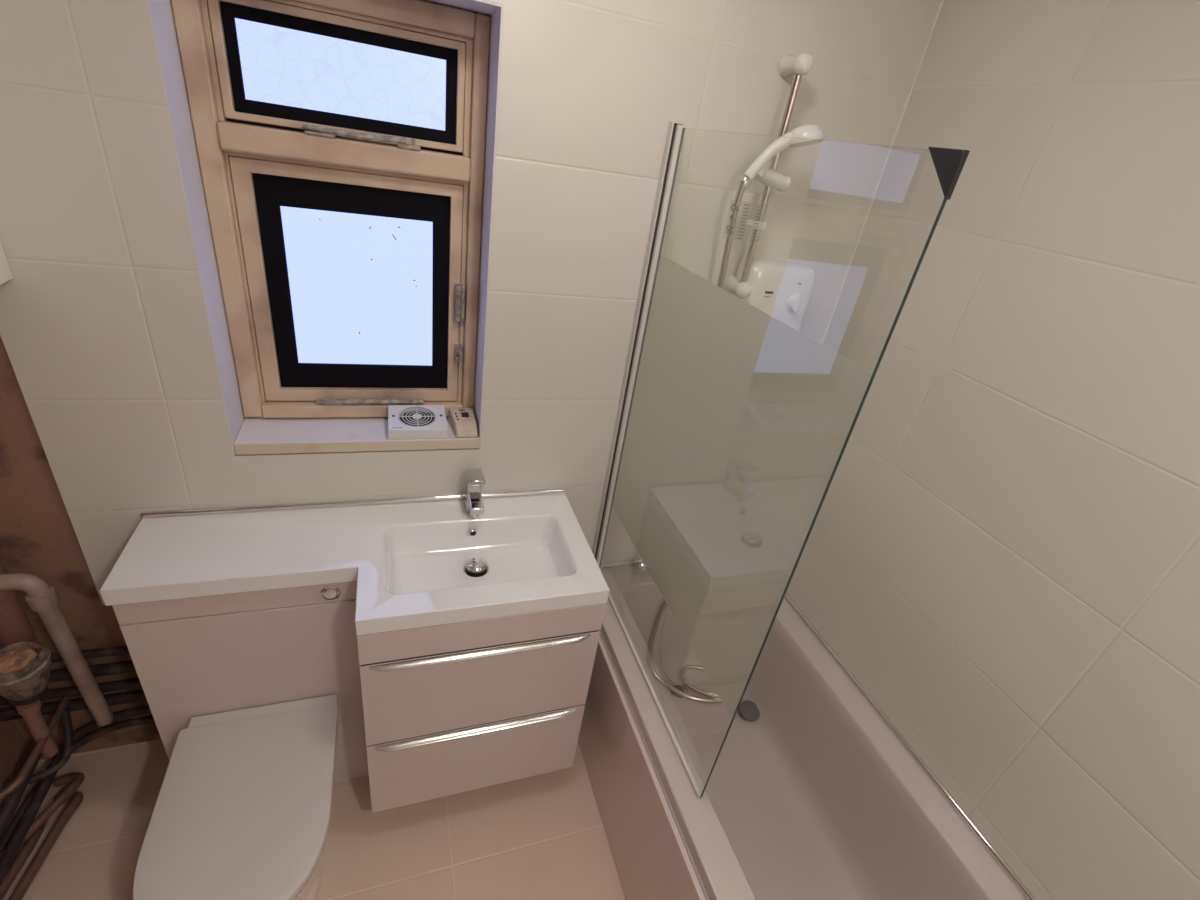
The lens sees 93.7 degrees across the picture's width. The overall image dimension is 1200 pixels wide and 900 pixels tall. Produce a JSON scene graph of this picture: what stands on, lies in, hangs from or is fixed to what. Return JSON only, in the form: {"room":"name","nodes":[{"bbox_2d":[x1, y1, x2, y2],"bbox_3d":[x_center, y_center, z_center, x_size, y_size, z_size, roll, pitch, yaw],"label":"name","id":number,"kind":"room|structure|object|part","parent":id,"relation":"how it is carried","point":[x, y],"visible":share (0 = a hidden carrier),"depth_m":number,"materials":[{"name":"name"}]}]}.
{"room":"bathroom","nodes":[
{"label":"bathroom","id":0,"kind":"room"},
{"bbox_2d":[0,705,28,783],"bbox_3d":[-1.205,0.433,0.141,0.100,2.500,2.312,-2,31,-20],"label":"wall","id":1,"kind":"structure","parent":0,"point":[13,747],"depth_m":1.58,"materials":[{"name":"brown paint"}]},
{"bbox_2d":[0,781,4,805],"bbox_3d":[-1.559,0.760,1.401,0.037,0.382,0.056,-2,31,-20],"label":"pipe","id":2,"kind":"object","parent":1,"relation":"attached to","point":[2,799],"visible":0.27,"depth_m":1.47,"materials":[{"name":"brown metal"}]},
{"bbox_2d":[0,739,41,837],"bbox_3d":[-1.441,0.967,1.273,0.044,0.131,0.657,1,30,-15],"label":"pipe","id":3,"kind":"object","parent":1,"relation":"attached to","point":[10,803],"visible":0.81,"depth_m":1.40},
{"bbox_2d":[0,697,71,799],"bbox_3d":[-1.460,0.777,1.412,0.119,0.028,0.396,11,29,3],"label":"pipe","id":4,"kind":"object","parent":1,"relation":"attached to","point":[40,744],"visible":0.94,"depth_m":1.42,"materials":[{"name":"orange metal"}]},
{"bbox_2d":[2,708,72,789],"bbox_3d":[-1.479,0.804,1.498,0.076,0.115,0.183,15,29,10],"label":"pipe","id":5,"kind":"object","parent":4,"relation":"attached to","point":[66,721],"visible":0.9,"depth_m":1.53,"materials":[{"name":"black rubber"}]},
{"bbox_2d":[0,573,113,725],"bbox_3d":[-1.459,0.523,1.406,0.276,0.552,0.051,-2,31,-20],"label":"pipe","id":6,"kind":"object","parent":1,"relation":"attached to","point":[43,599],"visible":1,"depth_m":1.40,"materials":[{"name":"white plastic"}]},
{"bbox_2d":[0,642,51,705],"bbox_3d":[-1.399,0.555,1.365,0.121,0.154,0.120,-2,31,-20],"label":"pipe","id":7,"kind":"object","parent":6,"relation":"attached to","point":[25,667],"visible":1,"depth_m":1.34,"materials":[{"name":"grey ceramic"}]},
{"bbox_2d":[15,700,58,757],"bbox_3d":[-1.445,0.710,1.450,0.044,0.224,0.043,-2,31,-20],"label":"pipe","id":8,"kind":"object","parent":7,"relation":"attached to","point":[31,714],"visible":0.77,"depth_m":1.44,"materials":[{"name":"red metal"}]},
{"bbox_2d":[0,705,151,884],"bbox_3d":[-1.411,0.960,1.389,0.273,0.115,0.808,11,29,2],"label":"pipe","id":9,"kind":"object","parent":1,"relation":"attached to","point":[29,815],"visible":0.6,"depth_m":1.49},
{"bbox_2d":[0,715,154,852],"bbox_3d":[-1.448,1.000,1.409,0.279,0.114,0.835,13,29,5],"label":"pipe","id":10,"kind":"object","parent":1,"relation":"attached to","point":[7,834],"visible":0.6,"depth_m":1.62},
{"bbox_2d":[2,739,625,899],"bbox_3d":[-0.266,1.465,1.254,2.562,0.080,2.700,-2,31,-20],"label":"floor","id":11,"kind":"structure","parent":0,"point":[541,836],"depth_m":1.64,"materials":[{"name":"beige tile"}]},
{"bbox_2d":[0,818,48,899],"bbox_3d":[-1.437,1.160,1.270,0.035,0.035,0.653,0,30,-17],"label":"pipe","id":12,"kind":"object","parent":11,"relation":"on","point":[30,843],"visible":0.74,"depth_m":1.44,"materials":[{"name":"orange metal"}]},
{"bbox_2d":[0,772,84,857],"bbox_3d":[-1.457,1.077,1.325,0.075,0.048,0.646,4,29,-10],"label":"pipe","id":13,"kind":"object","parent":11,"relation":"on","point":[76,779],"visible":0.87,"depth_m":1.53,"materials":[{"name":"brown metal"}]},
{"bbox_2d":[8,791,83,899],"bbox_3d":[-1.396,1.150,1.311,0.068,0.036,0.706,-1,31,-19],"label":"pipe","id":14,"kind":"object","parent":11,"relation":"on","point":[74,801],"visible":0.92,"depth_m":1.47,"materials":[{"name":"orange metal"}]},
{"bbox_2d":[133,694,338,899],"bbox_3d":[-0.845,0.993,1.391,0.364,0.434,0.524,-2,31,-20],"label":"toilet","id":15,"kind":"object","parent":11,"relation":"on","point":[242,809],"visible":1,"depth_m":1.28,"materials":[{"name":"white ceramic"}]},
{"bbox_3d":[-0.850,1.006,1.407,0.348,0.395,0.510,-2,31,-20],"label":"bowl","id":16,"kind":"part","parent":15,"relation":"part of","materials":[{"name":"white ceramic"}]},
{"bbox_3d":[-0.812,0.840,1.288,0.356,0.015,0.479,-2,31,-20],"label":"seat","id":17,"kind":"part","parent":15,"relation":"part of","materials":[{"name":"grey plastic"}]},
{"bbox_2d":[112,581,368,782],"bbox_3d":[-0.933,0.625,1.613,0.496,0.832,0.263,-2,31,-20],"label":"base cabinet","id":18,"kind":"object","parent":11,"relation":"on","point":[191,657],"visible":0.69,"depth_m":1.41,"materials":[{"name":"grey"}]},
{"bbox_3d":[-0.841,0.353,1.335,0.496,0.064,0.018,-2,31,-20],"label":"panel","id":19,"kind":"part","parent":18,"relation":"part of","materials":[{"name":"grey"}]},
{"bbox_2d":[578,564,1027,899],"bbox_3d":[0.473,1.070,1.535,0.718,0.549,1.704,-2,31,-20],"label":"bathtub","id":20,"kind":"object","parent":11,"relation":"on","point":[815,797],"visible":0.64,"depth_m":1.61,"materials":[{"name":"white ceramic"}]},
{"bbox_2d":[634,558,649,573],"bbox_3d":[0.279,0.419,2.009,0.312,0.065,0.103,-2,31,-20],"label":"mixer tap","id":21,"kind":"object","parent":20,"relation":"on","point":[639,566],"visible":0.24,"depth_m":1.96,"materials":[{"name":"silver metal"}]},
{"bbox_3d":[0.139,1.100,1.426,0.014,0.504,1.704,-2,31,-20],"label":"panel","id":22,"kind":"part","parent":20,"relation":"part of","materials":[{"name":"white plastic"}]},
{"bbox_3d":[0.261,0.711,2.024,0.011,0.284,0.157,-12,36,-35],"label":"plug chain","id":23,"kind":"part","parent":20,"relation":"part of","materials":[{"name":"silver metal"}]},
{"bbox_2d":[648,600,759,721],"bbox_3d":[0.398,0.690,1.975,0.442,0.416,0.168,18,30,15],"label":"shower","id":24,"kind":"object","parent":20,"relation":"in","point":[748,710],"visible":0.85,"depth_m":2.02,"materials":[{"name":"silver metal"}]},
{"bbox_3d":[0.447,0.885,2.016,0.120,0.031,0.028,15,29,9],"label":"handle","id":25,"kind":"part","parent":24,"relation":"part of","materials":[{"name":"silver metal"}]},
{"bbox_2d":[0,0,941,759],"bbox_3d":[-0.446,-0.252,1.606,2.562,2.500,0.300,-2,31,-20],"label":"wall","id":26,"kind":"structure","parent":0,"point":[120,399],"depth_m":1.32,"materials":[{"name":"beige tile"}]},
{"bbox_2d":[0,242,12,284],"bbox_3d":[-1.200,-0.500,0.719,0.352,0.640,0.418,-2,31,-20],"label":"upper cabinet","id":27,"kind":"object","parent":26,"relation":"attached to","point":[5,272],"visible":1,"depth_m":1.07,"materials":[{"name":"white paint"}]},
{"bbox_2d":[0,560,39,646],"bbox_3d":[-1.425,0.117,1.237,0.058,0.950,0.060,-2,31,-20],"label":"pipe","id":28,"kind":"object","parent":26,"relation":"attached to","point":[15,627],"visible":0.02,"depth_m":1.39,"materials":[{"name":"red metal"}]},
{"bbox_2d":[0,678,141,705],"bbox_3d":[-1.426,0.671,1.582,0.449,0.037,0.028,-2,31,-20],"label":"pipe","id":29,"kind":"object","parent":26,"relation":"attached to","point":[55,693],"visible":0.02,"depth_m":1.56,"materials":[{"name":"black metal"}]},
{"bbox_2d":[0,689,146,721],"bbox_3d":[-1.434,0.719,1.608,0.448,0.039,0.034,-2,31,-20],"label":"pipe","id":30,"kind":"object","parent":26,"relation":"attached to","point":[47,708],"visible":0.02,"depth_m":1.58,"materials":[{"name":"black metal"}]},
{"bbox_2d":[51,645,129,662],"bbox_3d":[-1.406,0.553,1.516,0.448,0.033,0.024,-2,31,-20],"label":"pipe","id":31,"kind":"object","parent":26,"relation":"attached to","point":[118,650],"visible":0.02,"depth_m":1.53,"materials":[{"name":"black metal"}]},
{"bbox_2d":[49,660,136,682],"bbox_3d":[-1.416,0.612,1.549,0.449,0.047,0.046,-2,31,-20],"label":"pipe","id":32,"kind":"object","parent":26,"relation":"attached to","point":[123,667],"visible":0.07,"depth_m":1.55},
{"bbox_2d":[171,0,490,454],"bbox_3d":[-0.589,-0.494,1.360,0.604,1.014,0.240,-2,31,-20],"label":"window","id":33,"kind":"structure","parent":26,"relation":"in","point":[340,144],"depth_m":1.34,"materials":[{"name":"beige paint"}]},
{"bbox_3d":[-0.551,-0.812,1.233,0.493,0.219,0.030,-2,31,-20],"label":"sash","id":34,"kind":"part","parent":33,"relation":"part of","materials":[{"name":"beige paint"}]},
{"bbox_3d":[-0.554,-0.818,1.241,0.425,0.153,0.004,-2,31,-20],"label":"glass pane","id":35,"kind":"part","parent":33,"relation":"part of","materials":[{"name":"white glass"}]},
{"bbox_3d":[-0.621,-0.400,1.461,0.500,0.588,0.030,-2,31,-20],"label":"sash","id":36,"kind":"part","parent":33,"relation":"part of","materials":[{"name":"beige paint"}]},
{"bbox_3d":[-0.617,-0.409,1.471,0.355,0.404,0.004,-2,31,-20],"label":"glass pane","id":37,"kind":"part","parent":33,"relation":"part of","materials":[{"name":"white glass"}]},
{"bbox_3d":[-0.661,-0.069,1.595,0.604,0.032,0.240,-2,31,-20],"label":"sill","id":38,"kind":"part","parent":33,"relation":"part of","materials":[{"name":"beige paint"}]},
{"bbox_2d":[388,405,447,438],"bbox_3d":[-0.511,-0.080,1.577,0.154,0.046,0.119,-2,31,-20],"label":"fan","id":39,"kind":"object","parent":33,"relation":"on","point":[404,421],"visible":1,"depth_m":1.56,"materials":[{"name":"white plastic"}]},
{"bbox_2d":[398,406,435,426],"bbox_3d":[-0.511,-0.094,1.573,0.099,0.017,0.099,-2,31,-20],"label":"grille","id":40,"kind":"object","parent":39,"relation":"attached to","point":[408,416],"depth_m":1.58,"materials":[{"name":"white plastic"}]},
{"bbox_3d":[-0.398,-0.273,1.587,0.018,0.050,0.031,-2,31,-20],"label":"latch plate","id":41,"kind":"part","parent":33,"relation":"part of","materials":[{"name":"metal"}]},
{"bbox_2d":[449,408,477,437],"bbox_3d":[-0.394,-0.079,1.617,0.072,0.041,0.111,-2,31,-20],"label":"detector","id":42,"kind":"object","parent":33,"relation":"on","point":[463,423],"visible":1,"depth_m":1.60,"materials":[{"name":"beige plastic"}]},
{"bbox_2d":[141,488,564,516],"bbox_3d":[-0.628,0.145,1.589,1.095,0.015,0.015,-2,31,-20],"label":"trim strip","id":43,"kind":"object","parent":26,"relation":"attached to","point":[546,491],"visible":1,"depth_m":1.54,"materials":[{"name":"silver metal"}]},
{"bbox_2d":[357,603,605,812],"bbox_3d":[-0.379,0.605,1.690,0.592,0.708,0.458,-2,31,-20],"label":"vanity unit","id":44,"kind":"object","parent":26,"relation":"attached to","point":[452,708],"visible":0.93,"depth_m":1.49,"materials":[{"name":"white gloss lacquered board"},{"name":"polished chrome"}]},
{"bbox_2d":[100,493,609,635],"bbox_3d":[-0.569,0.308,1.445,1.102,0.110,0.443,-2,31,-20],"label":"countertop","id":45,"kind":"structure","parent":44,"relation":"on","point":[422,563],"depth_m":1.42,"materials":[{"name":"white ceramic"}]},
{"bbox_2d":[464,468,485,517],"bbox_3d":[-0.351,0.125,1.583,0.048,0.138,0.112,-2,31,-20],"label":"tap","id":46,"kind":"object","parent":45,"relation":"on","point":[475,480],"visible":1,"depth_m":1.57,"materials":[{"name":"silver metal"}]},
{"bbox_3d":[-0.346,0.074,1.564,0.042,0.031,0.090,-2,31,-20],"label":"lever","id":47,"kind":"part","parent":46,"relation":"part of","materials":[{"name":"silver metal"}]},
{"bbox_3d":[-0.347,0.148,1.574,0.038,0.035,0.073,-2,31,-20],"label":"spout","id":48,"kind":"part","parent":46,"relation":"part of","materials":[{"name":"silver metal"}]},
{"bbox_3d":[-0.346,0.883,1.623,0.592,0.302,0.014,-2,31,-20],"label":"drawer","id":49,"kind":"part","parent":44,"relation":"part of","materials":[{"name":"grey"}]},
{"bbox_3d":[-0.323,0.766,1.539,0.543,0.011,0.017,-2,31,-20],"label":"handle","id":50,"kind":"part","parent":44,"relation":"part of","materials":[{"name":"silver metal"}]},
{"bbox_3d":[-0.301,0.618,1.476,0.592,0.298,0.014,-2,31,-20],"label":"drawer","id":51,"kind":"part","parent":44,"relation":"part of","materials":[{"name":"grey"}]},
{"bbox_3d":[-0.279,0.503,1.393,0.543,0.011,0.017,-2,31,-20],"label":"handle","id":52,"kind":"part","parent":44,"relation":"part of","materials":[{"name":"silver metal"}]},
{"bbox_3d":[-0.272,0.442,1.379,0.592,0.095,0.018,-2,31,-20],"label":"rail","id":53,"kind":"part","parent":44,"relation":"part of","materials":[{"name":"grey"}]},
{"bbox_2d":[602,560,634,566],"bbox_3d":[0.289,0.400,2.097,0.616,0.012,0.012,-2,31,-20],"label":"trim strip","id":54,"kind":"object","parent":26,"relation":"attached to","point":[623,562],"visible":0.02,"depth_m":2.01,"materials":[{"name":"white"}]},
{"bbox_2d":[724,53,813,297],"bbox_3d":[0.410,-0.669,1.424,0.125,0.564,0.103,-2,31,-20],"label":"shower rail","id":55,"kind":"object","parent":26,"relation":"attached to","point":[801,65],"visible":0.93,"depth_m":1.39,"materials":[{"name":"silver metal"}]},
{"bbox_3d":[0.426,-0.665,1.425,0.019,0.525,0.019,-2,31,-20],"label":"rail","id":56,"kind":"part","parent":55,"relation":"part of","materials":[{"name":"silver metal"}]},
{"bbox_2d":[717,124,824,288],"bbox_3d":[0.382,-0.378,1.536,0.211,0.907,0.126,-2,31,-20],"label":"handheld shower","id":57,"kind":"object","parent":55,"relation":"attached to","point":[810,132],"depth_m":1.34,"materials":[{"name":"white plastic"}]},
{"bbox_3d":[0.366,-0.574,1.415,0.110,0.090,0.003,-2,31,-20],"label":"ruled plastic strip","id":58,"kind":"part","parent":57,"relation":"part of","materials":[{"name":"white plastic"}]},
{"bbox_3d":[0.410,-0.703,1.343,0.113,0.122,0.033,6,29,-7],"label":"handle","id":59,"kind":"part","parent":57,"relation":"part of","materials":[{"name":"white plastic"}]},
{"bbox_3d":[0.485,-0.725,1.333,0.068,0.023,0.068,-2,31,-20],"label":"spray plate","id":60,"kind":"part","parent":57,"relation":"part of","materials":[{"name":"white plastic"}]},
{"bbox_2d":[731,258,815,330],"bbox_3d":[0.488,-0.371,1.632,0.221,0.325,0.112,-2,31,-20],"label":"shower","id":61,"kind":"object","parent":26,"relation":"attached to","point":[782,290],"visible":0.48,"depth_m":1.56,"materials":[{"name":"white plastic"}]},
{"bbox_3d":[0.556,-0.409,1.581,0.058,0.058,0.026,-2,31,-20],"label":"knob","id":62,"kind":"part","parent":61,"relation":"part of","materials":[{"name":"white plastic"}]},
{"bbox_2d":[592,121,969,798],"bbox_3d":[0.203,0.026,1.328,0.028,1.376,0.826,-2,31,-20],"label":"screen","id":63,"kind":"object","parent":26,"relation":"attached to","point":[734,425],"visible":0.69,"depth_m":1.21,"materials":[{"name":"clear glass"}]},
{"bbox_2d":[821,0,943,343],"bbox_3d":[0.732,-0.452,1.744,0.006,1.939,0.006,-2,31,-20],"label":"trim","id":64,"kind":"structure","parent":26,"relation":"attached to","point":[942,1],"depth_m":1.55,"materials":[{"name":"white"}]},
{"bbox_2d":[786,0,1199,899],"bbox_3d":[1.092,0.364,0.966,0.100,2.500,2.300,-2,31,-20],"label":"wall","id":65,"kind":"structure","parent":0,"point":[1002,548],"depth_m":1.21,"materials":[{"name":"beige tile"}]},
{"bbox_2d":[784,593,1036,899],"bbox_3d":[0.846,0.818,1.514,0.016,0.016,1.693,-2,31,-20],"label":"trim strip","id":66,"kind":"object","parent":65,"relation":"attached to","point":[925,767],"visible":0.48,"depth_m":1.48,"materials":[{"name":"silver metal"}]}
]}

